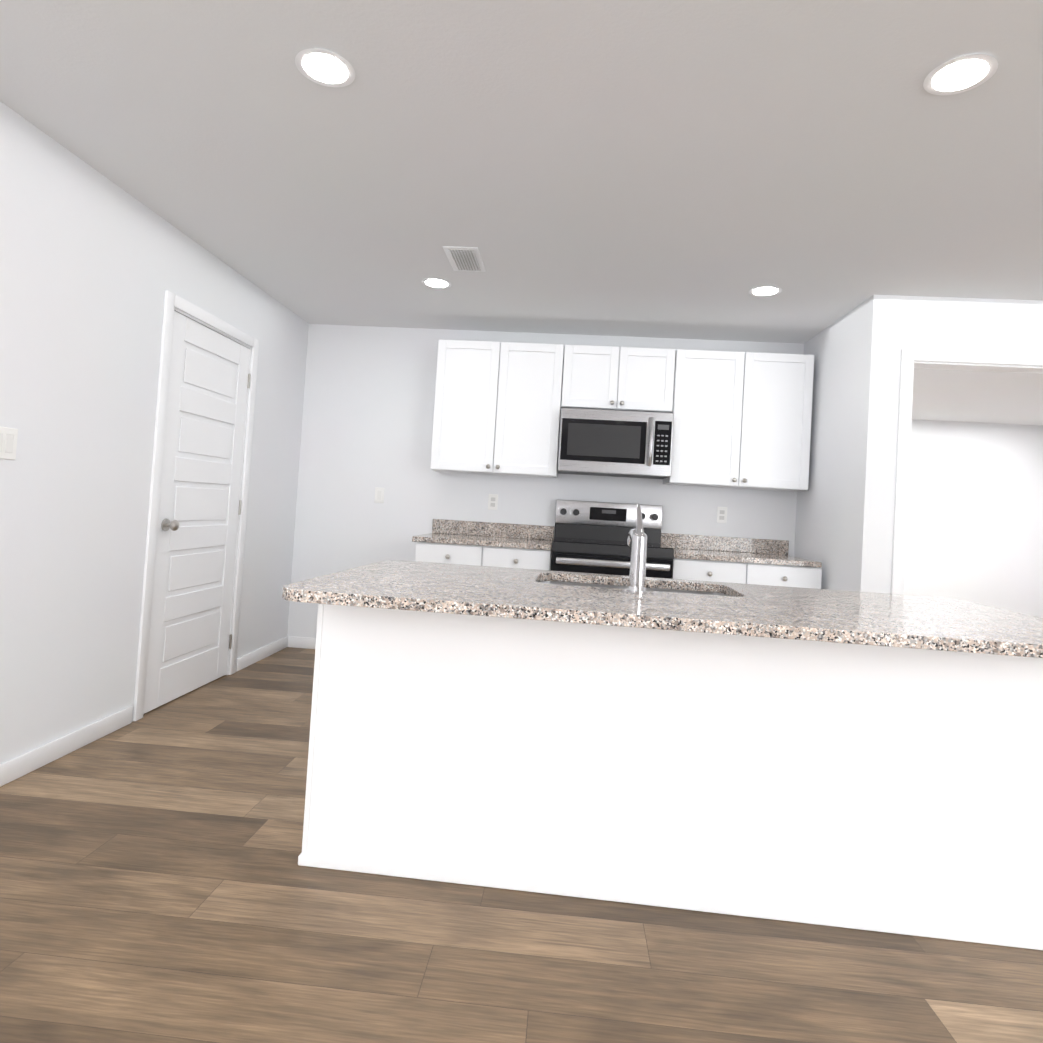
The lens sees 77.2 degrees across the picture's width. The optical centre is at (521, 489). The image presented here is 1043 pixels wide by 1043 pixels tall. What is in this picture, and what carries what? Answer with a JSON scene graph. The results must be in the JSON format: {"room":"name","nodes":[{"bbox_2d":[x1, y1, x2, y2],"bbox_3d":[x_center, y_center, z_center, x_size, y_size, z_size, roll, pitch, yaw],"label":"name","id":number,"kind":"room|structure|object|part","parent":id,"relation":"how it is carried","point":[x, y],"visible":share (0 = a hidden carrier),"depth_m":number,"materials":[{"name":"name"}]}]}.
{"room":"kitchen","nodes":[
{"label":"kitchen","id":0,"kind":"room"},
{"bbox_2d":[0,101,308,763],"bbox_3d":[-2.013,-0.166,1.140,0.120,2.440,7.840,3,-2,4],"label":"wall","id":1,"kind":"structure","parent":0,"point":[94,264],"depth_m":2.78,"materials":[{"name":"paint"}]},
{"bbox_2d":[0,426,17,459],"bbox_3d":[-1.862,-0.168,2.348,0.008,0.115,0.116,3,-2,4],"label":"switch plate","id":2,"kind":"object","parent":1,"relation":"attached to","point":[8,441],"visible":1,"depth_m":2.37,"materials":[{"name":"white plastic"}]},
{"bbox_2d":[0,706,132,786],"bbox_3d":[-2.079,0.986,0.225,0.013,0.082,5.840,3,-2,4],"label":"baseboard","id":3,"kind":"structure","parent":1,"relation":"attached to","point":[27,762],"depth_m":2.70,"materials":[{"name":"white wood"}]},
{"bbox_2d":[133,290,258,720],"bbox_3d":[-1.837,0.081,3.668,0.136,2.109,0.958,3,-2,4],"label":"door frame","id":4,"kind":"structure","parent":1,"relation":"attached to","point":[173,302],"depth_m":3.25,"materials":[{"name":"white wood"}]},
{"bbox_2d":[144,311,250,713],"bbox_3d":[-1.805,0.117,3.670,0.177,2.025,0.818,3,-2,4],"label":"door","id":5,"kind":"structure","parent":1,"relation":"in","point":[189,635],"depth_m":3.61,"materials":[{"name":"white wood"}]},
{"bbox_3d":[-1.804,0.117,3.688,0.177,1.715,0.780,3,-2,4],"label":"left door slab hardware","id":6,"kind":"part","parent":5,"relation":"part of","materials":[{"name":"white wood"}]},
{"bbox_2d":[236,636,288,671],"bbox_3d":[-1.776,1.123,4.492,0.017,0.082,0.720,3,-2,4],"label":"baseboard","id":7,"kind":"structure","parent":1,"relation":"attached to","point":[259,654],"depth_m":4.46,"materials":[{"name":"white wood"}]},
{"bbox_2d":[0,647,1042,1042],"bbox_3d":[1.965,1.357,2.366,8.040,0.060,10.940,3,-2,4],"label":"floor","id":8,"kind":"structure","parent":0,"point":[158,883],"depth_m":1.70,"materials":[{"name":"brown wood"}]},
{"bbox_2d":[415,543,551,570],"bbox_3d":[-0.252,0.813,4.481,0.879,0.882,0.623,3,-2,4],"label":"base cabinet","id":9,"kind":"object","parent":8,"relation":"on","point":[449,553],"depth_m":4.18,"materials":[{"name":"white wood"}]},
{"bbox_2d":[412,531,553,550],"bbox_3d":[-0.236,0.353,4.487,0.899,0.034,0.638,3,-2,4],"label":"countertop","id":10,"kind":"structure","parent":9,"relation":"on","point":[434,537],"depth_m":4.20,"materials":[{"name":"grey stone"}]},
{"bbox_2d":[551,499,673,578],"bbox_3d":[0.570,0.690,4.354,0.756,1.218,0.750,3,-2,4],"label":"range","id":11,"kind":"object","parent":8,"relation":"on","point":[590,536],"visible":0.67,"depth_m":4.62,"materials":[{"name":"grey metal"}]},
{"bbox_2d":[298,604,1042,949],"bbox_3d":[0.481,0.809,2.307,2.236,0.856,0.777,3,-2,5],"label":"kitchen island","id":12,"kind":"object","parent":8,"relation":"on","point":[858,760],"depth_m":1.93,"materials":[{"name":"white"}]},
{"bbox_2d":[282,560,1042,659],"bbox_3d":[0.521,0.362,2.162,2.298,0.032,1.051,3,-2,5],"label":"island countertop","id":13,"kind":"structure","parent":12,"relation":"on","point":[763,612],"depth_m":1.85,"materials":[{"name":"grey stone"}]},
{"bbox_2d":[538,576,733,595],"bbox_3d":[0.412,0.478,2.399,0.784,0.224,0.444,3,-2,5],"label":"sink","id":14,"kind":"object","parent":13,"relation":"in","point":[541,579],"depth_m":2.59,"materials":[{"name":"grey stone"}]},
{"bbox_2d":[626,504,649,591],"bbox_3d":[0.395,0.194,2.256,0.068,0.291,0.310,3,-2,5],"label":"faucet","id":15,"kind":"object","parent":13,"relation":"on","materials":[{"name":"silver metal"}]},
{"bbox_2d":[672,559,821,588],"bbox_3d":[1.400,0.908,4.362,0.913,0.882,0.623,3,-2,4],"label":"base cabinet","id":16,"kind":"object","parent":8,"relation":"on","point":[684,569],"depth_m":4.06,"materials":[{"name":"white wood"}]},
{"bbox_2d":[671,547,821,566],"bbox_3d":[1.420,0.448,4.368,0.901,0.034,0.638,3,-2,4],"label":"countertop","id":17,"kind":"structure","parent":16,"relation":"on","point":[679,552],"depth_m":4.07,"materials":[{"name":"grey stone"}]},
{"bbox_2d":[0,0,1042,425],"bbox_3d":[2.114,-1.147,2.436,8.040,0.080,10.940,3,-2,4],"label":"ceiling","id":18,"kind":"structure","parent":0,"point":[670,168],"depth_m":2.38,"materials":[{"name":"paint"}]},
{"bbox_2d":[295,48,354,86],"bbox_3d":[-0.594,-1.277,1.979,0.176,0.008,0.176,3,-2,4],"label":"recessed light","id":19,"kind":"object","parent":18,"relation":"in","point":[325,67],"visible":1,"depth_m":1.97,"materials":[{"name":"white plastic"}]},
{"bbox_2d":[422,278,450,288],"bbox_3d":[-0.501,-1.219,3.856,0.176,0.008,0.176,3,-2,4],"label":"recessed light","id":20,"kind":"object","parent":18,"relation":"in","point":[439,283],"visible":1,"depth_m":3.85,"materials":[{"name":"white plastic"}]},
{"bbox_2d":[442,246,485,271],"bbox_3d":[-0.299,-1.214,3.461,0.180,0.015,0.330,3,-2,4],"label":"ceiling vent","id":21,"kind":"object","parent":18,"relation":"in","point":[464,259],"visible":0.94,"depth_m":3.43,"materials":[{"name":"white metal"}]},
{"bbox_2d":[749,285,781,295],"bbox_3d":[1.367,-1.113,3.661,0.176,0.008,0.176,3,-2,4],"label":"recessed light","id":22,"kind":"object","parent":18,"relation":"in","point":[767,290],"visible":1,"depth_m":3.65,"materials":[{"name":"white plastic"}]},
{"bbox_2d":[923,54,997,94],"bbox_3d":[1.239,-1.172,1.846,0.176,0.008,0.176,3,-2,4],"label":"recessed light","id":23,"kind":"object","parent":18,"relation":"in","point":[960,74],"visible":1,"depth_m":1.84,"materials":[{"name":"white plastic"}]},
{"bbox_2d":[287,324,803,637],"bbox_3d":[0.201,0.069,4.848,3.782,2.440,0.120,3,-2,4],"label":"wall","id":24,"kind":"structure","parent":0,"point":[368,411],"depth_m":4.88,"materials":[{"name":"paint"}]},
{"bbox_2d":[289,636,315,648],"bbox_3d":[-1.229,1.166,4.848,1.060,0.082,0.013,3,-2,4],"label":"baseboard","id":25,"kind":"structure","parent":24,"relation":"attached to","point":[295,642],"depth_m":4.87,"materials":[{"name":"white wood"}]},
{"bbox_2d":[374,487,384,502],"bbox_3d":[-1.060,0.042,4.874,0.070,0.115,0.008,3,-2,4],"label":"light switch","id":26,"kind":"object","parent":24,"relation":"attached to","point":[379,495],"visible":1,"depth_m":4.87,"materials":[{"name":"white plastic"}]},
{"bbox_2d":[488,494,497,509],"bbox_3d":[-0.210,0.092,4.813,0.070,0.115,0.006,3,-2,4],"label":"electrical outlet","id":27,"kind":"object","parent":24,"relation":"attached to","point":[492,501],"visible":1,"depth_m":4.81,"materials":[{"name":"white plastic"}]},
{"bbox_2d":[430,339,565,477],"bbox_3d":[-0.159,-0.565,4.670,0.878,0.911,0.323,3,-2,4],"label":"upper cabinet","id":28,"kind":"object","parent":24,"relation":"attached to","point":[498,405],"depth_m":4.51,"materials":[{"name":"white wood"}]},
{"bbox_2d":[432,519,787,554],"bbox_3d":[0.619,0.341,4.735,2.563,0.103,0.024,3,-2,4],"label":"backsplash","id":29,"kind":"structure","parent":24,"relation":"attached to","point":[446,527],"depth_m":4.69,"materials":[{"name":"grey stone"}]},
{"bbox_2d":[562,345,677,412],"bbox_3d":[0.672,-0.758,4.617,0.757,0.431,0.323,3,-2,4],"label":"upper cabinet","id":30,"kind":"object","parent":24,"relation":"attached to","point":[597,377],"depth_m":4.46,"materials":[{"name":"white wood"}]},
{"bbox_2d":[558,408,673,478],"bbox_3d":[0.640,-0.312,4.531,0.750,0.425,0.468,3,-2,4],"label":"microwave","id":31,"kind":"object","parent":30,"relation":"attached to","point":[619,443],"visible":1,"depth_m":4.35,"materials":[{"name":"grey metal"}]},
{"bbox_2d":[717,507,726,522],"bbox_3d":[1.440,0.183,4.694,0.070,0.115,0.006,3,-2,4],"label":"electrical outlet","id":32,"kind":"object","parent":24,"relation":"attached to","point":[721,514],"visible":1,"depth_m":4.69,"materials":[{"name":"white plastic"}]},
{"bbox_2d":[663,349,813,491],"bbox_3d":[1.493,-0.471,4.550,0.913,0.911,0.323,3,-2,4],"label":"upper cabinet","id":33,"kind":"object","parent":24,"relation":"attached to","point":[742,420],"depth_m":4.39,"materials":[{"name":"white wood"}]},
{"bbox_2d":[794,295,895,592],"bbox_3d":[1.982,0.155,4.123,0.120,2.440,1.070,3,-2,4],"label":"wall","id":34,"kind":"structure","parent":0,"point":[841,517],"depth_m":3.81,"materials":[{"name":"paint"}]},
{"bbox_2d":[883,295,1042,593],"bbox_3d":[4.009,0.258,3.501,4.018,2.440,0.120,3,-2,4],"label":"wall","id":35,"kind":"structure","parent":0,"point":[1014,326],"depth_m":3.59,"materials":[{"name":"paint"}]},
{"bbox_2d":[891,349,1042,594],"bbox_3d":[2.510,0.323,3.604,0.948,2.139,0.152,3,-2,4],"label":"door frame","id":36,"kind":"structure","parent":35,"relation":"attached to","point":[911,359],"depth_m":3.57,"materials":[{"name":"white wood"}]},
{"bbox_2d":[904,420,1042,617],"bbox_3d":[4.302,0.392,7.658,4.018,2.440,0.120,3,-2,4],"label":"wall","id":37,"kind":"structure","parent":0,"point":[975,519],"depth_m":7.54,"materials":[{"name":"paint"}]}
]}

